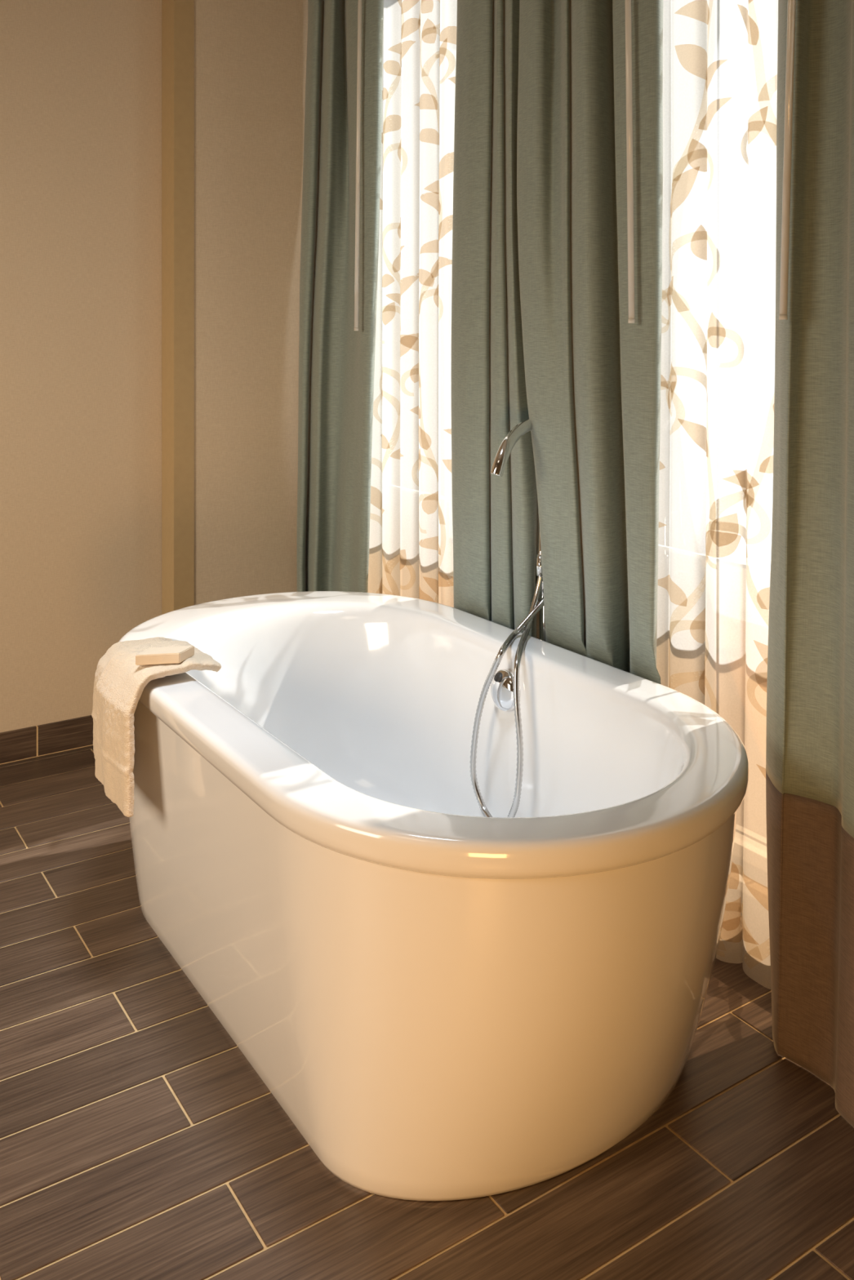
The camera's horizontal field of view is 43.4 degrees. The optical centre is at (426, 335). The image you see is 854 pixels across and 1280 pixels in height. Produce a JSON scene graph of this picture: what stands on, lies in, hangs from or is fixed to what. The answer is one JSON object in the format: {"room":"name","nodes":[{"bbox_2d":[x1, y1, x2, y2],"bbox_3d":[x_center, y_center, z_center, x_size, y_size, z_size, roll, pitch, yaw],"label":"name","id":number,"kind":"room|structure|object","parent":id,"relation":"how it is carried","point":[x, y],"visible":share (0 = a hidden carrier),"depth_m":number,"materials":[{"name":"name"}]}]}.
{"room":"bathroom","nodes":[
{"label":"bathroom","id":0,"kind":"room"},
{"bbox_2d":[0,0,307,733],"bbox_3d":[-1.989,-0.078,2.811,3.926,2.756,0.240,0,0,-33],"label":"wall","id":1,"kind":"structure","parent":0,"point":[81,80],"depth_m":3.45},
{"bbox_2d":[0,715,93,764],"bbox_3d":[-1.951,1.253,2.753,3.926,0.094,0.120,0,0,-33],"label":"baseboard","id":2,"kind":"structure","parent":1,"relation":"attached to","point":[22,744],"depth_m":3.32,"materials":[{"name":"brown tile"}]},
{"bbox_2d":[161,0,194,614],"bbox_3d":[-0.814,-0.077,3.502,0.068,2.755,0.113,0,0,-33],"label":"trim","id":3,"kind":"structure","parent":1,"relation":"attached to","point":[177,15],"depth_m":3.46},
{"bbox_2d":[0,745,853,1279],"bbox_3d":[-0.548,1.339,0.643,4.212,0.078,5.447,0,0,-33],"label":"floor","id":4,"kind":"structure","parent":0,"point":[139,1140],"depth_m":1.71,"materials":[{"name":"brown tile"}]},
{"bbox_2d":[118,591,748,1200],"bbox_3d":[-0.084,1.010,2.279,0.906,0.577,1.643,0,0,-33],"label":"bathtub","id":5,"kind":"object","parent":4,"relation":"on","point":[445,1000],"visible":0.94,"depth_m":1.69,"materials":[{"name":"ceramic"}]},
{"bbox_2d":[91,636,221,817],"bbox_3d":[-0.602,0.818,2.320,0.225,0.273,0.351,0,0,-33],"label":"hand towel","id":6,"kind":"object","parent":5,"relation":"hanging from","point":[119,683],"visible":0.85,"depth_m":2.22,"materials":[{"name":"beige fabric"}]},
{"bbox_2d":[135,645,194,665],"bbox_3d":[-0.549,0.672,2.251,0.117,0.021,0.052,0,0,-10],"label":"soap bar","id":7,"kind":"object","parent":6,"relation":"on","point":[166,655],"visible":1,"depth_m":2.23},
{"bbox_2d":[118,591,748,879],"bbox_3d":[-0.084,0.957,2.279,0.906,0.472,1.643,0,0,-33],"label":"basin","id":8,"kind":"object","parent":5,"relation":"in","point":[331,738],"depth_m":2.21,"materials":[{"name":"ceramic"}]},
{"bbox_2d":[469,418,546,817],"bbox_3d":[0.203,0.752,2.532,0.151,1.096,0.438,0,0,19],"label":"tub filler","id":9,"kind":"object","parent":4,"relation":"on","point":[502,455],"visible":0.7,"depth_m":2.45,"materials":[{"name":"silver metal"}]},
{"bbox_3d":[-0.548,-1.495,0.643,4.212,0.078,5.447,0,0,-33],"label":"ceiling","id":10,"kind":"structure","parent":0,"visible":0},
{"bbox_3d":[0.356,-1.418,2.506,0.042,0.074,2.808,0,0,-33],"label":"track","id":11,"kind":"object","parent":10,"relation":"attached to","visible":0},
{"bbox_2d":[296,0,383,592],"bbox_3d":[-0.277,-0.041,3.461,0.108,2.677,0.549,0,0,-31],"label":"curtain","id":12,"kind":"object","parent":11,"relation":"hanging from","point":[342,162],"visible":0.75,"depth_m":3.51,"materials":[{"name":"green fabric"}]},
{"bbox_2d":[368,0,457,607],"bbox_3d":[-0.004,-0.040,3.187,0.040,2.672,0.666,0,0,-33],"label":"sheer curtain","id":13,"kind":"object","parent":11,"relation":"hanging from","point":[411,544],"visible":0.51,"depth_m":3.24,"materials":[{"name":"white fabric"}]},
{"bbox_2d":[370,485,382,510],"bbox_3d":[-0.166,0.517,3.429,0.056,0.084,0.009,0,0,22],"label":"print","id":14,"kind":"object","parent":13,"relation":"on","point":[375,491],"depth_m":3.42,"materials":[{"name":"beige fabric"}]},
{"bbox_2d":[375,583,395,595],"bbox_3d":[-0.127,0.840,3.378,0.032,0.109,0.130,0,0,-33],"label":"print","id":15,"kind":"object","parent":13,"relation":"attached to","point":[385,588],"depth_m":3.36},
{"bbox_2d":[373,390,399,423],"bbox_3d":[-0.129,0.228,3.383,0.029,0.113,0.135,0,0,-33],"label":"print","id":16,"kind":"object","parent":13,"relation":"on","point":[386,403],"depth_m":3.35},
{"bbox_2d":[382,302,395,325],"bbox_3d":[-0.125,-0.067,3.358,0.012,0.073,0.074,0,0,-37],"label":"print","id":17,"kind":"object","parent":13,"relation":"attached to","point":[388,308],"depth_m":3.34,"materials":[{"name":"beige fabric"}]},
{"bbox_2d":[379,366,399,395],"bbox_3d":[-0.122,0.151,3.372,0.029,0.105,0.115,0,0,-33],"label":"print","id":18,"kind":"object","parent":13,"relation":"attached to","point":[389,376],"depth_m":3.34},
{"bbox_2d":[382,222,399,245],"bbox_3d":[-0.111,-0.302,3.353,0.025,0.097,0.131,0,0,-33],"label":"print","id":19,"kind":"object","parent":13,"relation":"attached to","point":[390,231],"depth_m":3.34},
{"bbox_2d":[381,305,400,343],"bbox_3d":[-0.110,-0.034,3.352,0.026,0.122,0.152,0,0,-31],"label":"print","id":20,"kind":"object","parent":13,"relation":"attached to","point":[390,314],"depth_m":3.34},
{"bbox_2d":[382,60,400,75],"bbox_3d":[-0.118,-0.832,3.357,0.021,0.055,0.096,0,0,-37],"label":"print","id":21,"kind":"object","parent":13,"relation":"on","point":[390,68],"depth_m":3.33,"materials":[{"name":"beige fabric"}]},
{"bbox_2d":[382,115,400,133],"bbox_3d":[-0.112,-0.660,3.347,0.019,0.052,0.102,0,0,-43],"label":"print","id":22,"kind":"object","parent":13,"relation":"attached to","point":[391,123],"depth_m":3.33,"materials":[{"name":"beige fabric"}]},
{"bbox_2d":[380,13,404,595],"bbox_3d":[-0.107,-0.018,3.348,0.032,2.592,0.164,0,0,-33],"label":"fold","id":23,"kind":"object","parent":13,"relation":"attached to","point":[392,169],"depth_m":3.33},
{"bbox_2d":[386,293,400,305],"bbox_3d":[-0.106,-0.104,3.338,0.066,0.053,0.012,0,0,33],"label":"print","id":24,"kind":"object","parent":13,"relation":"on","point":[392,299],"depth_m":3.33,"materials":[{"name":"beige fabric"}]},
{"bbox_2d":[387,42,401,54],"bbox_3d":[-0.094,-0.889,3.328,0.019,0.038,0.064,0,0,-43],"label":"print","id":25,"kind":"object","parent":13,"relation":"on","point":[393,48],"depth_m":3.33,"materials":[{"name":"beige fabric"}]},
{"bbox_2d":[382,142,407,175],"bbox_3d":[-0.099,-0.540,3.334,0.025,0.117,0.176,0,0,-33],"label":"print","id":26,"kind":"object","parent":13,"relation":"attached to","point":[394,154],"depth_m":3.33},
{"bbox_2d":[392,245,404,272],"bbox_3d":[-0.080,-0.234,3.304,0.021,0.079,0.079,0,0,-29],"label":"print","id":27,"kind":"object","parent":13,"relation":"on","point":[397,251],"depth_m":3.33,"materials":[{"name":"beige fabric"}]},
{"bbox_2d":[385,553,415,590],"bbox_3d":[-0.080,0.723,3.305,0.029,0.109,0.160,0,0,-33],"label":"print","id":28,"kind":"object","parent":13,"relation":"attached to","point":[400,568],"depth_m":3.29},
{"bbox_2d":[400,40,415,66],"bbox_3d":[-0.064,-0.864,3.278,0.018,0.065,0.103,0,0,-27],"label":"print","id":29,"kind":"object","parent":13,"relation":"attached to","point":[407,48],"depth_m":3.26,"materials":[{"name":"beige fabric"}]},
{"bbox_2d":[400,275,418,300],"bbox_3d":[-0.062,-0.142,3.279,0.028,0.077,0.103,0,0,-33],"label":"print","id":30,"kind":"object","parent":13,"relation":"attached to","point":[409,285],"depth_m":3.25,"materials":[{"name":"beige fabric"}]},
{"bbox_2d":[400,333,418,357],"bbox_3d":[-0.062,0.035,3.279,0.029,0.086,0.103,0,0,-33],"label":"print","id":31,"kind":"object","parent":13,"relation":"on","point":[409,342],"depth_m":3.25,"materials":[{"name":"beige fabric"}]},
{"bbox_2d":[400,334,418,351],"bbox_3d":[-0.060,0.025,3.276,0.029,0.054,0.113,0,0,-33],"label":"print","id":32,"kind":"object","parent":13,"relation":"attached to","point":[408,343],"depth_m":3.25,"materials":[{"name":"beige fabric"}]},
{"bbox_2d":[401,0,419,13],"bbox_3d":[-0.057,-1.004,3.263,0.018,0.042,0.086,0,0,-41],"label":"print","id":33,"kind":"object","parent":13,"relation":"on","point":[408,6],"depth_m":3.24,"materials":[{"name":"beige fabric"}]},
{"bbox_2d":[400,17,420,39],"bbox_3d":[-0.056,-0.934,3.263,0.018,0.052,0.091,0,0,-42],"label":"print","id":34,"kind":"object","parent":13,"relation":"on","point":[410,27],"depth_m":3.24,"materials":[{"name":"beige fabric"}]},
{"bbox_2d":[400,368,421,396],"bbox_3d":[-0.039,0.142,3.245,0.030,0.086,0.119,0,0,-33],"label":"print","id":35,"kind":"object","parent":13,"relation":"on","point":[411,379],"depth_m":3.25},
{"bbox_2d":[409,363,418,382],"bbox_3d":[-0.037,0.109,3.243,0.030,0.070,0.007,0,0,6],"label":"print","id":36,"kind":"object","parent":13,"relation":"attached to","point":[414,367],"depth_m":3.24,"materials":[{"name":"beige fabric"}]},
{"bbox_2d":[411,454,438,486],"bbox_3d":[-0.007,0.410,3.196,0.032,0.112,0.122,0,0,-33],"label":"print","id":37,"kind":"object","parent":13,"relation":"on","point":[424,468],"depth_m":3.17},
{"bbox_2d":[418,425,431,449],"bbox_3d":[-0.013,0.302,3.197,0.018,0.072,0.095,0,0,-21],"label":"print","id":38,"kind":"object","parent":13,"relation":"on","point":[424,431],"depth_m":3.17,"materials":[{"name":"beige fabric"}]},
{"bbox_2d":[417,268,434,286],"bbox_3d":[-0.010,-0.171,3.195,0.021,0.056,0.102,0,0,-25],"label":"print","id":39,"kind":"object","parent":13,"relation":"on","point":[425,277],"depth_m":3.17,"materials":[{"name":"beige fabric"}]},
{"bbox_2d":[414,93,437,110],"bbox_3d":[-0.007,-0.690,3.191,0.024,0.054,0.113,0,0,-30],"label":"print","id":40,"kind":"object","parent":13,"relation":"attached to","point":[422,101],"depth_m":3.17,"materials":[{"name":"beige fabric"}]},
{"bbox_2d":[418,582,434,601],"bbox_3d":[-0.009,0.789,3.189,0.023,0.086,0.102,0,0,-29],"label":"print","id":41,"kind":"object","parent":13,"relation":"on","point":[426,589],"depth_m":3.16,"materials":[{"name":"beige fabric"}]},
{"bbox_2d":[421,0,433,13],"bbox_3d":[-0.004,-0.987,3.177,0.013,0.073,0.070,0,0,-33],"label":"print","id":42,"kind":"object","parent":13,"relation":"on","point":[427,6],"depth_m":3.16,"materials":[{"name":"beige fabric"}]},
{"bbox_2d":[422,18,436,44],"bbox_3d":[0.004,-0.896,3.163,0.058,0.076,0.006,0,0,41],"label":"print","id":43,"kind":"object","parent":13,"relation":"on","point":[428,25],"depth_m":3.16,"materials":[{"name":"beige fabric"}]},
{"bbox_2d":[419,128,439,145],"bbox_3d":[-0.002,-0.585,3.187,0.029,0.053,0.107,0,0,-33],"label":"print","id":44,"kind":"object","parent":13,"relation":"attached to","point":[428,136],"depth_m":3.16,"materials":[{"name":"beige fabric"}]},
{"bbox_2d":[419,240,439,254],"bbox_3d":[0.003,-0.262,3.174,0.022,0.040,0.100,0,0,-43],"label":"print","id":45,"kind":"object","parent":13,"relation":"attached to","point":[426,246],"depth_m":3.16,"materials":[{"name":"beige fabric"}]},
{"bbox_2d":[419,0,439,29],"bbox_3d":[0.002,-0.955,3.183,0.028,0.110,0.123,0,0,-33],"label":"print","id":46,"kind":"object","parent":13,"relation":"on","point":[429,10],"depth_m":3.16},
{"bbox_2d":[418,536,440,555],"bbox_3d":[0.010,0.614,3.167,0.029,0.047,0.137,0,0,-37],"label":"print","id":47,"kind":"object","parent":13,"relation":"attached to","point":[428,545],"depth_m":3.16,"materials":[{"name":"beige fabric"}]},
{"bbox_2d":[420,27,439,57],"bbox_3d":[0.003,-0.861,3.182,0.028,0.094,0.116,0,0,-33],"label":"print","id":48,"kind":"object","parent":13,"relation":"on","point":[429,37],"depth_m":3.16},
{"bbox_2d":[422,490,438,514],"bbox_3d":[0.007,0.493,3.162,0.055,0.071,0.008,0,0,27],"label":"print","id":49,"kind":"object","parent":13,"relation":"attached to","point":[429,498],"depth_m":3.16,"materials":[{"name":"beige fabric"}]},
{"bbox_2d":[420,192,440,214],"bbox_3d":[0.014,-0.386,3.162,0.026,0.071,0.119,0,0,-38],"label":"print","id":50,"kind":"object","parent":13,"relation":"attached to","point":[430,202],"depth_m":3.16,"materials":[{"name":"beige fabric"}]},
{"bbox_2d":[422,577,438,595],"bbox_3d":[0.012,0.741,3.159,0.055,0.053,0.009,0,0,20],"label":"print","id":51,"kind":"object","parent":13,"relation":"on","point":[430,584],"depth_m":3.16,"materials":[{"name":"beige fabric"}]},
{"bbox_2d":[418,288,443,322],"bbox_3d":[0.012,-0.083,3.166,0.030,0.109,0.159,0,0,-33],"label":"print","id":52,"kind":"object","parent":13,"relation":"attached to","point":[430,300],"depth_m":3.16},
{"bbox_2d":[423,180,439,194],"bbox_3d":[0.017,-0.435,3.159,0.056,0.040,0.014,0,0,37],"label":"print","id":53,"kind":"object","parent":13,"relation":"on","point":[430,187],"depth_m":3.16,"materials":[{"name":"beige fabric"}]},
{"bbox_2d":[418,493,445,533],"bbox_3d":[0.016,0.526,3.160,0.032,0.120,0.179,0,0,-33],"label":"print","id":54,"kind":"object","parent":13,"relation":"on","point":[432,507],"depth_m":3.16},
{"bbox_2d":[418,8,445,602],"bbox_3d":[0.016,-0.018,3.159,0.035,2.592,0.181,0,0,-33],"label":"fold","id":55,"kind":"object","parent":13,"relation":"attached to","point":[432,22],"depth_m":3.16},
{"bbox_2d":[421,48,455,84],"bbox_3d":[0.037,-0.785,3.130,0.028,0.109,0.163,0,0,-33],"label":"print","id":56,"kind":"object","parent":13,"relation":"attached to","point":[437,65],"depth_m":3.15},
{"bbox_2d":[430,256,452,278],"bbox_3d":[0.049,-0.199,3.110,0.023,0.061,0.120,0,0,-30],"label":"print","id":57,"kind":"object","parent":13,"relation":"attached to","point":[441,267],"depth_m":3.11,"materials":[{"name":"beige fabric"}]},
{"bbox_2d":[439,38,447,66],"bbox_3d":[0.045,-0.818,3.107,0.008,0.069,0.074,0,0,-14],"label":"print","id":58,"kind":"object","parent":13,"relation":"attached to","point":[442,42],"depth_m":3.10,"materials":[{"name":"beige fabric"}]},
{"bbox_2d":[438,214,453,241],"bbox_3d":[0.058,-0.311,3.091,0.022,0.076,0.104,0,0,-38],"label":"print","id":59,"kind":"object","parent":13,"relation":"attached to","point":[445,221],"depth_m":3.08,"materials":[{"name":"beige fabric"}]},
{"bbox_2d":[438,571,453,586],"bbox_3d":[0.054,0.713,3.101,0.029,0.056,0.108,0,0,-31],"label":"print","id":60,"kind":"object","parent":13,"relation":"attached to","point":[445,578],"depth_m":3.08,"materials":[{"name":"beige fabric"}]},
{"bbox_2d":[438,151,453,179],"bbox_3d":[0.061,-0.490,3.087,0.022,0.071,0.113,0,0,-37],"label":"print","id":61,"kind":"object","parent":13,"relation":"attached to","point":[446,159],"depth_m":3.08,"materials":[{"name":"beige fabric"}]},
{"bbox_2d":[439,26,456,44],"bbox_3d":[0.059,-0.852,3.094,0.027,0.066,0.110,0,0,-33],"label":"print","id":62,"kind":"object","parent":13,"relation":"on","point":[447,34],"depth_m":3.07,"materials":[{"name":"beige fabric"}]},
{"bbox_2d":[451,0,537,638],"bbox_3d":[0.162,-0.040,2.821,0.077,2.676,0.403,0,0,-33],"label":"curtain","id":63,"kind":"object","parent":11,"relation":"hanging from","point":[495,517],"visible":0.6,"depth_m":2.79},
{"bbox_2d":[516,0,662,684],"bbox_3d":[0.372,-0.041,2.501,0.130,2.677,0.551,0,0,-28],"label":"curtain","id":64,"kind":"object","parent":11,"relation":"hanging from","point":[589,126],"visible":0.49,"depth_m":2.44,"materials":[{"name":"green fabric"}]},
{"bbox_2d":[656,0,777,989],"bbox_3d":[0.675,-0.040,2.154,0.040,2.672,0.706,0,0,-33],"label":"sheer curtain","id":65,"kind":"object","parent":11,"relation":"hanging from","point":[720,56],"visible":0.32,"depth_m":2.22,"materials":[{"name":"white fabric"}]},
{"bbox_2d":[661,289,670,333],"bbox_3d":[0.506,-0.057,2.406,0.081,0.108,0.020,0,0,45],"label":"print","id":66,"kind":"object","parent":65,"relation":"attached to","point":[665,316],"depth_m":2.39},
{"bbox_2d":[666,275,673,306],"bbox_3d":[0.541,-0.097,2.367,0.009,0.067,0.036,0,0,-9],"label":"print","id":67,"kind":"object","parent":65,"relation":"attached to","point":[669,278],"depth_m":2.38,"materials":[{"name":"beige fabric"}]},
{"bbox_2d":[667,381,675,408],"bbox_3d":[0.541,0.132,2.361,0.006,0.064,0.048,0,0,-4],"label":"print","id":68,"kind":"object","parent":65,"relation":"attached to","point":[671,384],"depth_m":2.36,"materials":[{"name":"beige fabric"}]},
{"bbox_2d":[660,381,684,435],"bbox_3d":[0.527,0.162,2.382,0.029,0.121,0.145,0,0,-33],"label":"print","id":69,"kind":"object","parent":65,"relation":"attached to","point":[672,393],"depth_m":2.35},
{"bbox_2d":[657,574,687,606],"bbox_3d":[0.540,0.559,2.361,0.028,0.054,0.108,0,0,-33],"label":"print","id":70,"kind":"object","parent":65,"relation":"on","point":[672,588],"depth_m":2.35,"materials":[{"name":"beige fabric"}]},
{"bbox_2d":[670,363,676,392],"bbox_3d":[0.541,0.088,2.360,0.006,0.077,0.051,0,0,-2],"label":"print","id":71,"kind":"object","parent":65,"relation":"on","point":[673,366],"depth_m":2.35,"materials":[{"name":"beige fabric"}]},
{"bbox_2d":[661,287,690,324],"bbox_3d":[0.543,-0.066,2.358,0.029,0.086,0.118,0,0,-33],"label":"print","id":72,"kind":"object","parent":65,"relation":"attached to","point":[676,301],"depth_m":2.34},
{"bbox_2d":[670,168,699,217],"bbox_3d":[0.555,-0.311,2.335,0.018,0.102,0.099,0,0,-25],"label":"print","id":73,"kind":"object","parent":65,"relation":"attached to","point":[684,182],"depth_m":2.32,"materials":[{"name":"beige fabric"}]},
{"bbox_2d":[666,366,707,417],"bbox_3d":[0.562,0.124,2.333,0.026,0.112,0.121,0,0,-33],"label":"print","id":74,"kind":"object","parent":65,"relation":"on","point":[686,387],"depth_m":2.31},
{"bbox_2d":[669,620,708,664],"bbox_3d":[0.565,0.660,2.327,0.030,0.097,0.129,0,0,-33],"label":"print","id":75,"kind":"object","parent":65,"relation":"on","point":[688,639],"depth_m":2.31},
{"bbox_2d":[675,44,706,80],"bbox_3d":[0.566,-0.590,2.313,0.077,0.087,0.016,0,0,40],"label":"print","id":76,"kind":"object","parent":65,"relation":"attached to","point":[691,60],"depth_m":2.30,"materials":[{"name":"beige fabric"}]},
{"bbox_2d":[674,0,709,25],"bbox_3d":[0.570,-0.691,2.311,0.088,0.056,0.016,0,0,41],"label":"print","id":77,"kind":"object","parent":65,"relation":"on","point":[686,12],"depth_m":2.30,"materials":[{"name":"beige fabric"}]},
{"bbox_2d":[671,149,713,190],"bbox_3d":[0.576,-0.353,2.311,0.024,0.092,0.130,0,0,-33],"label":"print","id":78,"kind":"object","parent":65,"relation":"attached to","point":[691,169],"depth_m":2.30},
{"bbox_2d":[677,418,707,457],"bbox_3d":[0.573,0.221,2.308,0.074,0.079,0.016,0,0,35],"label":"print","id":79,"kind":"object","parent":65,"relation":"attached to","point":[692,433],"depth_m":2.30,"materials":[{"name":"beige fabric"}]},
{"bbox_2d":[670,671,719,714],"bbox_3d":[0.576,0.774,2.310,0.033,0.110,0.168,0,0,-33],"label":"print","id":80,"kind":"object","parent":65,"relation":"attached to","point":[703,686],"depth_m":2.30},
{"bbox_2d":[670,231,720,287],"bbox_3d":[0.578,-0.163,2.308,0.026,0.121,0.168,0,0,-31],"label":"print","id":81,"kind":"object","parent":65,"relation":"attached to","point":[695,255],"depth_m":2.30},
{"bbox_2d":[687,138,706,172],"bbox_3d":[0.579,-0.386,2.299,0.042,0.073,0.008,0,0,21],"label":"print","id":82,"kind":"object","parent":65,"relation":"on","point":[696,148],"depth_m":2.30,"materials":[{"name":"beige fabric"}]},
{"bbox_2d":[668,0,726,951],"bbox_3d":[0.577,-0.019,2.301,0.038,2.589,0.189,0,0,-33],"label":"fold","id":83,"kind":"object","parent":65,"relation":"attached to","point":[697,28],"depth_m":2.30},
{"bbox_2d":[689,608,705,644],"bbox_3d":[0.582,0.623,2.301,0.034,0.078,0.007,0,0,6],"label":"print","id":84,"kind":"object","parent":65,"relation":"attached to","point":[697,615],"depth_m":2.30,"materials":[{"name":"beige fabric"}]},
{"bbox_2d":[690,224,706,260],"bbox_3d":[0.583,-0.199,2.297,0.035,0.076,0.005,0,0,11],"label":"print","id":85,"kind":"object","parent":65,"relation":"attached to","point":[698,232],"depth_m":2.30,"materials":[{"name":"beige fabric"}]},
{"bbox_2d":[698,663,705,694],"bbox_3d":[0.592,0.738,2.299,0.015,0.078,0.014,0,0,38],"label":"print","id":86,"kind":"object","parent":65,"relation":"attached to","point":[701,666],"depth_m":2.30,"materials":[{"name":"beige fabric"}]},
{"bbox_2d":[697,97,732,130],"bbox_3d":[0.608,-0.466,2.254,0.018,0.054,0.095,0,0,-24],"label":"print","id":87,"kind":"object","parent":65,"relation":"attached to","point":[714,113],"depth_m":2.25,"materials":[{"name":"beige fabric"}]},
{"bbox_2d":[705,59,728,90],"bbox_3d":[0.606,-0.547,2.255,0.011,0.055,0.082,0,0,-17],"label":"print","id":88,"kind":"object","parent":65,"relation":"on","point":[716,70],"depth_m":2.24,"materials":[{"name":"beige fabric"}]},
{"bbox_2d":[707,311,725,348],"bbox_3d":[0.605,-0.011,2.252,0.009,0.077,0.070,0,0,-17],"label":"print","id":89,"kind":"object","parent":65,"relation":"attached to","point":[716,320],"depth_m":2.24,"materials":[{"name":"beige fabric"}]},
{"bbox_2d":[702,328,743,368],"bbox_3d":[0.615,0.025,2.247,0.025,0.086,0.109,0,0,-30],"label":"print","id":90,"kind":"object","parent":65,"relation":"attached to","point":[722,348],"depth_m":2.23},
{"bbox_2d":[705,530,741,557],"bbox_3d":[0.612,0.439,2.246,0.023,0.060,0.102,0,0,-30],"label":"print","id":91,"kind":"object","parent":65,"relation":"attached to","point":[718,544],"depth_m":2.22,"materials":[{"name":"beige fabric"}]},
{"bbox_2d":[710,513,738,546],"bbox_3d":[0.615,0.403,2.233,0.014,0.074,0.072,0,0,-37],"label":"print","id":92,"kind":"object","parent":65,"relation":"attached to","point":[724,527],"depth_m":2.22,"materials":[{"name":"beige fabric"}]},
{"bbox_2d":[705,520,747,568],"bbox_3d":[0.623,0.438,2.238,0.032,0.102,0.129,0,0,-33],"label":"print","id":93,"kind":"object","parent":65,"relation":"attached to","point":[726,541],"depth_m":2.22},
{"bbox_2d":[722,896,741,931],"bbox_3d":[0.622,1.194,2.219,0.053,0.073,0.010,0,0,24],"label":"print","id":94,"kind":"object","parent":65,"relation":"attached to","point":[731,922],"depth_m":2.21,"materials":[{"name":"beige fabric"}]},
{"bbox_2d":[728,862,738,888],"bbox_3d":[0.616,1.106,2.226,0.062,0.074,0.013,0,0,39],"label":"print","id":95,"kind":"object","parent":65,"relation":"on","point":[734,877],"depth_m":2.21,"materials":[{"name":"beige fabric"}]},
{"bbox_2d":[734,863,743,911],"bbox_3d":[0.614,1.140,2.245,0.034,0.099,0.121,0,0,-33],"label":"print","id":96,"kind":"object","parent":65,"relation":"on","point":[739,868],"depth_m":2.21},
{"bbox_2d":[708,490,770,544],"bbox_3d":[0.645,0.372,2.204,0.032,0.109,0.172,0,0,-33],"label":"print","id":97,"kind":"object","parent":65,"relation":"attached to","point":[735,517],"depth_m":2.21},
{"bbox_2d":[716,901,762,960],"bbox_3d":[0.630,1.228,2.217,0.034,0.118,0.180,0,0,-33],"label":"print","id":98,"kind":"object","parent":65,"relation":"attached to","point":[740,939],"depth_m":2.21},
{"bbox_2d":[720,915,759,945],"bbox_3d":[0.644,1.225,2.196,0.033,0.055,0.114,0,0,-33],"label":"print","id":99,"kind":"object","parent":65,"relation":"attached to","point":[735,930],"depth_m":2.21,"materials":[{"name":"beige fabric"}]},
{"bbox_2d":[721,469,759,488],"bbox_3d":[0.651,0.296,2.195,0.031,0.041,0.094,0,0,-33],"label":"print","id":100,"kind":"object","parent":65,"relation":"on","point":[731,478],"depth_m":2.21,"materials":[{"name":"beige fabric"}]},
{"bbox_2d":[732,470,754,506],"bbox_3d":[0.655,0.315,2.194,0.025,0.073,0.059,0,0,-33],"label":"print","id":101,"kind":"object","parent":65,"relation":"attached to","point":[743,481],"depth_m":2.21,"materials":[{"name":"beige fabric"}]},
{"bbox_2d":[737,4,758,45],"bbox_3d":[0.661,-0.633,2.184,0.019,0.097,0.062,0,0,-27],"label":"print","id":102,"kind":"object","parent":65,"relation":"attached to","point":[747,14],"depth_m":2.20,"materials":[{"name":"beige fabric"}]},
{"bbox_2d":[742,871,768,910],"bbox_3d":[0.670,1.126,2.159,0.029,0.062,0.101,0,0,-33],"label":"print","id":103,"kind":"object","parent":65,"relation":"on","point":[755,892],"depth_m":2.15,"materials":[{"name":"beige fabric"}]},
{"bbox_2d":[746,673,766,716],"bbox_3d":[0.694,0.712,2.128,0.028,0.096,0.143,0,0,-33],"label":"print","id":104,"kind":"object","parent":65,"relation":"attached to","point":[756,682],"depth_m":2.15},
{"bbox_2d":[747,106,768,145],"bbox_3d":[0.665,-0.422,2.165,0.008,0.066,0.077,0,0,-13],"label":"print","id":105,"kind":"object","parent":65,"relation":"attached to","point":[757,116],"depth_m":2.15,"materials":[{"name":"beige fabric"}]},
{"bbox_2d":[740,121,776,165],"bbox_3d":[0.674,-0.391,2.158,0.024,0.086,0.109,0,0,-29],"label":"print","id":106,"kind":"object","parent":65,"relation":"attached to","point":[757,139],"depth_m":2.15},
{"bbox_2d":[742,0,776,968],"bbox_3d":[0.699,-0.018,2.119,0.032,2.592,0.194,0,0,-33],"label":"fold","id":107,"kind":"object","parent":65,"relation":"attached to","point":[759,16],"depth_m":2.15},
{"bbox_2d":[753,640,768,664],"bbox_3d":[0.682,0.646,2.136,0.070,0.063,0.017,0,0,37],"label":"print","id":108,"kind":"object","parent":65,"relation":"on","point":[760,646],"depth_m":2.15,"materials":[{"name":"beige fabric"}]},
{"bbox_2d":[755,657,767,692],"bbox_3d":[0.680,0.676,2.135,0.060,0.077,0.014,0,0,37],"label":"print","id":109,"kind":"object","parent":65,"relation":"attached to","point":[761,664],"depth_m":2.14,"materials":[{"name":"beige fabric"}]},
{"bbox_2d":[756,586,769,609],"bbox_3d":[0.688,0.521,2.130,0.071,0.051,0.015,0,0,34],"label":"print","id":110,"kind":"object","parent":65,"relation":"attached to","point":[762,593],"depth_m":2.14,"materials":[{"name":"beige fabric"}]},
{"bbox_2d":[759,454,773,473],"bbox_3d":[0.702,0.249,2.114,0.028,0.051,0.098,0,0,-33],"label":"print","id":111,"kind":"object","parent":65,"relation":"attached to","point":[766,461],"depth_m":2.13,"materials":[{"name":"beige fabric"}]},
{"bbox_2d":[757,74,777,102],"bbox_3d":[0.707,-0.483,2.109,0.027,0.089,0.128,0,0,-33],"label":"print","id":112,"kind":"object","parent":65,"relation":"attached to","point":[766,83],"depth_m":2.13},
{"bbox_2d":[765,0,853,1127],"bbox_3d":[0.820,-0.041,1.677,0.143,2.677,0.854,0,0,-28],"label":"curtain","id":113,"kind":"object","parent":11,"relation":"hanging from","point":[810,731],"visible":1,"depth_m":1.91,"materials":[{"name":"green fabric"}]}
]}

